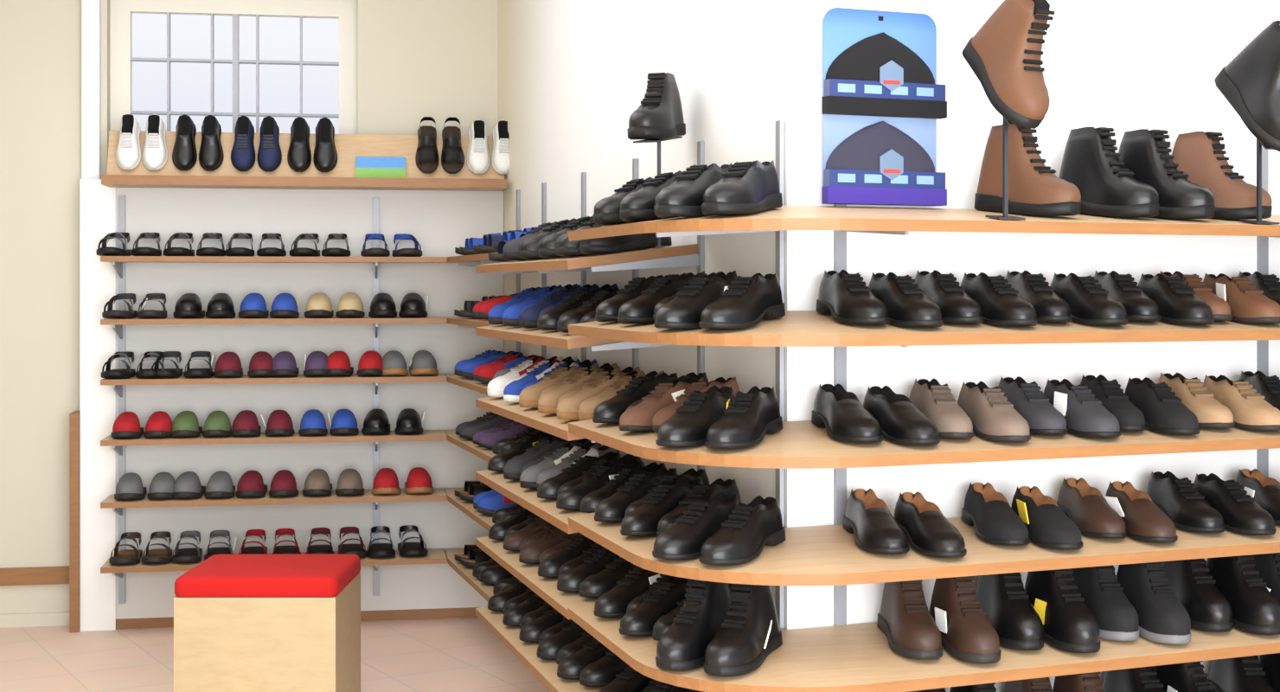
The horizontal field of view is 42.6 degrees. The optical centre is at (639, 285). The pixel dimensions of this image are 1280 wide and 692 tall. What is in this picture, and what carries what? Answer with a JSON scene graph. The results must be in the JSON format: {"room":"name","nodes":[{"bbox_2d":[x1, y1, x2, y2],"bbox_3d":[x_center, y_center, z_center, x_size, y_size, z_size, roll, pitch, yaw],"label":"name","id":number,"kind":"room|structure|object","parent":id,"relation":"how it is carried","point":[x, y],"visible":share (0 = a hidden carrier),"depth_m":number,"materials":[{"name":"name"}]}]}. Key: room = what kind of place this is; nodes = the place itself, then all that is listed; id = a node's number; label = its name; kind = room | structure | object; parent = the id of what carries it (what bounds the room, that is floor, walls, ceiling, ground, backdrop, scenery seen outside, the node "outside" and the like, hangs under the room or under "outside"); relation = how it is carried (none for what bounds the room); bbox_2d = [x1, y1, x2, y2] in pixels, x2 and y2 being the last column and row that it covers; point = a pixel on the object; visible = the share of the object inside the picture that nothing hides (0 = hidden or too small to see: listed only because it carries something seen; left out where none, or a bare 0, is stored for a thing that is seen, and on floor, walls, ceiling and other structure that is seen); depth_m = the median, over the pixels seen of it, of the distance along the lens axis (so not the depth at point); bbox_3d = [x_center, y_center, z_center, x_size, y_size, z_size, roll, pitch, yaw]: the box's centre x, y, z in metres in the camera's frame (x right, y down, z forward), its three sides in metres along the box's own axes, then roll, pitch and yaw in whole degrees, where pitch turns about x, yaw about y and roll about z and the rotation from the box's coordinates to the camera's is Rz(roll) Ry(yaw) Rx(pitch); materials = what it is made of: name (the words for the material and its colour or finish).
{"room":"shoe store","nodes":[
{"label":"shoe store","id":0,"kind":"room"},
{"bbox_2d":[0,0,497,614],"bbox_3d":[-1.760,-0.050,6.494,3.102,2.700,0.350,0,0,-10],"label":"wall","id":1,"kind":"structure","parent":0,"point":[418,60],"depth_m":6.29,"materials":[{"name":"beige paint"}]},
{"bbox_2d":[0,566,69,585],"bbox_3d":[-2.563,1.107,6.221,0.808,0.065,0.019,0,0,-10],"label":"trim","id":2,"kind":"structure","parent":1,"relation":"attached to","point":[39,575],"depth_m":6.25,"materials":[{"name":"brown wood"}]},
{"bbox_2d":[0,611,69,627],"bbox_3d":[-2.563,1.275,6.225,0.808,0.050,0.011,0,0,-10],"label":"baseboard","id":3,"kind":"structure","parent":1,"relation":"attached to","point":[39,618],"depth_m":6.26,"materials":[{"name":"beige paint"}]},
{"bbox_2d":[110,0,358,134],"bbox_3d":[-1.599,-0.632,6.505,0.950,1.025,0.058,0,0,-10],"label":"window","id":4,"kind":"structure","parent":1,"relation":"in","point":[169,60],"depth_m":6.51,"materials":[{"name":"white glass"}]},
{"bbox_2d":[0,617,550,691],"bbox_3d":[0.318,1.325,3.327,4.700,0.050,8.600,0,0,-16],"label":"floor","id":5,"kind":"structure","parent":0,"point":[455,654],"depth_m":5.71,"materials":[{"name":"tile"}]},
{"bbox_2d":[173,554,360,691],"bbox_3d":[-1.086,1.061,4.842,0.464,0.478,0.428,0,0,0],"label":"ottoman","id":6,"kind":"object","parent":5,"relation":"on","point":[243,623],"visible":1,"depth_m":4.63,"materials":[{"name":"beige wood"}]},
{"bbox_2d":[174,554,360,597],"bbox_3d":[-1.086,0.851,4.842,0.552,0.057,0.528,0,0,-16],"label":"cushion","id":7,"kind":"object","parent":6,"relation":"on","point":[219,575],"depth_m":4.67,"materials":[{"name":"red fabric"}]},
{"bbox_2d":[69,130,507,633],"bbox_3d":[-1.328,0.357,6.251,1.627,1.885,0.370,0,0,-10],"label":"wall shelves","id":8,"kind":"object","parent":5,"relation":"on","point":[439,208],"visible":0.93,"depth_m":6.28,"materials":[{"name":"brown laminate"}]},
{"bbox_2d":[115,113,167,170],"label":"shoes","id":9,"kind":"object","parent":8,"relation":"on","point":[155,155],"depth_m":6.14,"materials":[{"name":"leather"}]},
{"bbox_2d":[172,114,223,171],"label":"shoes","id":10,"kind":"object","parent":8,"relation":"on","point":[184,155],"depth_m":6.17,"materials":[{"name":"leather"}]},
{"bbox_2d":[230,115,281,171],"label":"shoes","id":11,"kind":"object","parent":8,"relation":"on","point":[243,151],"depth_m":6.20,"materials":[{"name":"fabric"}]},
{"bbox_2d":[96,231,422,256],"bbox_3d":[-1.416,-0.154,6.168,1.184,0.091,0.236,0,0,-10],"label":"sandals","id":12,"kind":"object","parent":8,"relation":"in","point":[104,250],"visible":0.88,"depth_m":6.12,"materials":[{"name":"leather"}]},
{"bbox_2d":[102,292,428,318],"bbox_3d":[-1.394,0.074,6.170,1.187,0.093,0.233,0,0,-9],"label":"shoes","id":13,"kind":"object","parent":8,"relation":"in","point":[188,305],"visible":1,"depth_m":6.10,"materials":[{"name":"leather"}]},
{"bbox_2d":[110,408,424,438],"bbox_3d":[-1.385,0.513,6.173,1.145,0.093,0.232,0,0,-9],"label":"shoes","id":14,"kind":"object","parent":8,"relation":"in","point":[159,424],"visible":1,"depth_m":6.09,"materials":[{"name":"fabric"}]},
{"bbox_2d":[108,524,428,563],"bbox_3d":[-1.383,0.976,6.173,1.160,0.091,0.234,0,0,-10],"label":"sandals","id":15,"kind":"object","parent":8,"relation":"in","point":[161,555],"visible":0.86,"depth_m":6.18,"materials":[{"name":"leather"}]},
{"bbox_2d":[100,350,438,377],"bbox_3d":[-1.379,0.294,6.174,1.230,0.093,0.233,0,0,-9],"label":"shoes","id":16,"kind":"object","parent":8,"relation":"in","point":[317,363],"visible":1,"depth_m":6.12,"materials":[{"name":"leather"}]},
{"bbox_2d":[114,467,433,499],"bbox_3d":[-1.364,0.740,6.176,1.164,0.093,0.232,0,0,-10],"label":"shoes","id":17,"kind":"object","parent":8,"relation":"in","point":[163,485],"visible":1,"depth_m":6.09,"materials":[{"name":"fabric"}]},
{"bbox_2d":[287,116,337,172],"label":"shoes","id":18,"kind":"object","parent":8,"relation":"on","point":[299,154],"depth_m":6.25,"materials":[{"name":"leather"}]},
{"bbox_2d":[355,156,405,178],"bbox_3d":[-0.995,-0.450,6.304,0.190,0.089,0.039,0,0,-10],"label":"brochure","id":19,"kind":"object","parent":8,"relation":"on","point":[393,167],"visible":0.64,"depth_m":6.30,"materials":[{"name":"blue paper"}]},
{"bbox_2d":[415,116,509,174],"label":"shoes","id":20,"kind":"object","parent":8,"relation":"on","point":[426,157],"depth_m":6.35,"materials":[{"name":"leather"}]},
{"bbox_2d":[497,0,777,605],"bbox_3d":[-0.123,-0.050,5.590,0.300,2.700,4.010,0,0,-16],"label":"wall","id":21,"kind":"structure","parent":0,"point":[572,74],"depth_m":4.68,"materials":[{"name":"white paint"}]},
{"bbox_2d":[444,120,1279,691],"bbox_3d":[0.957,0.430,5.151,2.821,1.580,3.370,0,0,-16],"label":"wall shelves","id":22,"kind":"object","parent":21,"relation":"attached to","point":[841,656],"visible":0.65,"depth_m":3.48,"materials":[{"name":"brown laminate"}]},
{"bbox_2d":[454,544,703,691],"label":"shoes","id":23,"kind":"object","parent":22,"relation":"in","point":[573,649],"depth_m":4.43,"materials":[{"name":"black leather"}]},
{"bbox_2d":[454,349,782,448],"label":"shoes","id":24,"kind":"object","parent":22,"relation":"in","point":[692,409],"depth_m":3.83,"materials":[{"name":"leather"}]},
{"bbox_2d":[454,160,782,261],"bbox_3d":[-0.201,-0.172,4.692,0.325,0.195,2.977,0,0,-16],"label":"shoes","id":25,"kind":"object","parent":22,"relation":"on","point":[743,187],"visible":0.92,"depth_m":3.63,"materials":[{"name":"leather"}]},
{"bbox_2d":[455,411,785,565],"label":"shoes","id":26,"kind":"object","parent":22,"relation":"in","point":[690,514],"depth_m":3.84,"materials":[{"name":"black leather"}]},
{"bbox_2d":[627,72,685,248],"bbox_3d":[0.044,-0.313,4.096,0.109,0.441,0.251,0,0,20],"label":"boot","id":27,"kind":"object","parent":22,"relation":"on","point":[659,116],"visible":0.99,"depth_m":4.05,"materials":[{"name":"black leather"}]},
{"bbox_2d":[454,269,1279,332],"bbox_3d":[0.578,0.043,4.890,1.932,0.157,3.050,0,0,-16],"label":"shoes","id":28,"kind":"object","parent":22,"relation":"in","point":[719,300],"visible":0.99,"depth_m":3.56,"materials":[{"name":"black leather"}]},
{"bbox_2d":[454,480,1279,676],"bbox_3d":[0.614,0.678,4.903,2.007,0.216,3.044,0,0,-16],"label":"shoes","id":29,"kind":"object","parent":22,"relation":"on","point":[727,629],"visible":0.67,"depth_m":3.56,"materials":[{"name":"leather"}]},
{"bbox_2d":[821,7,947,205],"bbox_3d":[0.538,-0.392,3.611,0.298,0.428,0.036,0,0,-22],"label":"display card","id":30,"kind":"object","parent":22,"relation":"on","point":[882,99],"visible":1,"depth_m":3.60,"materials":[{"name":"blue plastic"}]},
{"bbox_2d":[842,488,966,557],"label":"shoes","id":31,"kind":"object","parent":22,"relation":"in","point":[867,516],"depth_m":3.41,"materials":[{"name":"black leather"}]},
{"bbox_2d":[961,0,1055,219],"bbox_3d":[0.764,-0.373,3.401,0.109,0.477,0.228,0,0,-27],"label":"boot","id":32,"kind":"object","parent":22,"relation":"on","point":[1004,54],"visible":1,"depth_m":3.34,"materials":[{"name":"brown leather"}]},
{"bbox_2d":[811,370,1279,444],"label":"shoes","id":33,"kind":"object","parent":22,"relation":"in","point":[1014,410],"depth_m":3.55,"materials":[{"name":"leather"}]},
{"bbox_2d":[960,468,1279,549],"label":"shoes","id":34,"kind":"object","parent":22,"relation":"in","point":[1249,503],"depth_m":3.64,"materials":[{"name":"black leather"}]},
{"bbox_2d":[974,124,1272,219],"bbox_3d":[1.092,-0.252,3.688,0.661,0.211,0.281,0,0,-21],"label":"boots","id":35,"kind":"object","parent":22,"relation":"on","point":[1197,181],"visible":0.98,"depth_m":3.65,"materials":[{"name":"leather"}]},
{"bbox_2d":[1004,652,1279,691],"label":"shoes","id":36,"kind":"object","parent":22,"relation":"in","point":[1242,674],"depth_m":3.70,"materials":[{"name":"black leather"}]},
{"bbox_2d":[1214,20,1279,223],"bbox_3d":[1.382,-0.358,3.644,0.109,0.447,0.228,0,0,-27],"label":"boot","id":37,"kind":"object","parent":22,"relation":"on","point":[1251,82],"visible":1,"depth_m":3.61,"materials":[{"name":"black leather"}]},
{"bbox_2d":[777,0,1279,691],"bbox_3d":[1.480,-0.050,4.212,2.630,2.700,0.349,0,0,-21],"label":"wall","id":38,"kind":"structure","parent":0,"point":[1123,66],"depth_m":3.80,"materials":[{"name":"white paint"}]}
]}

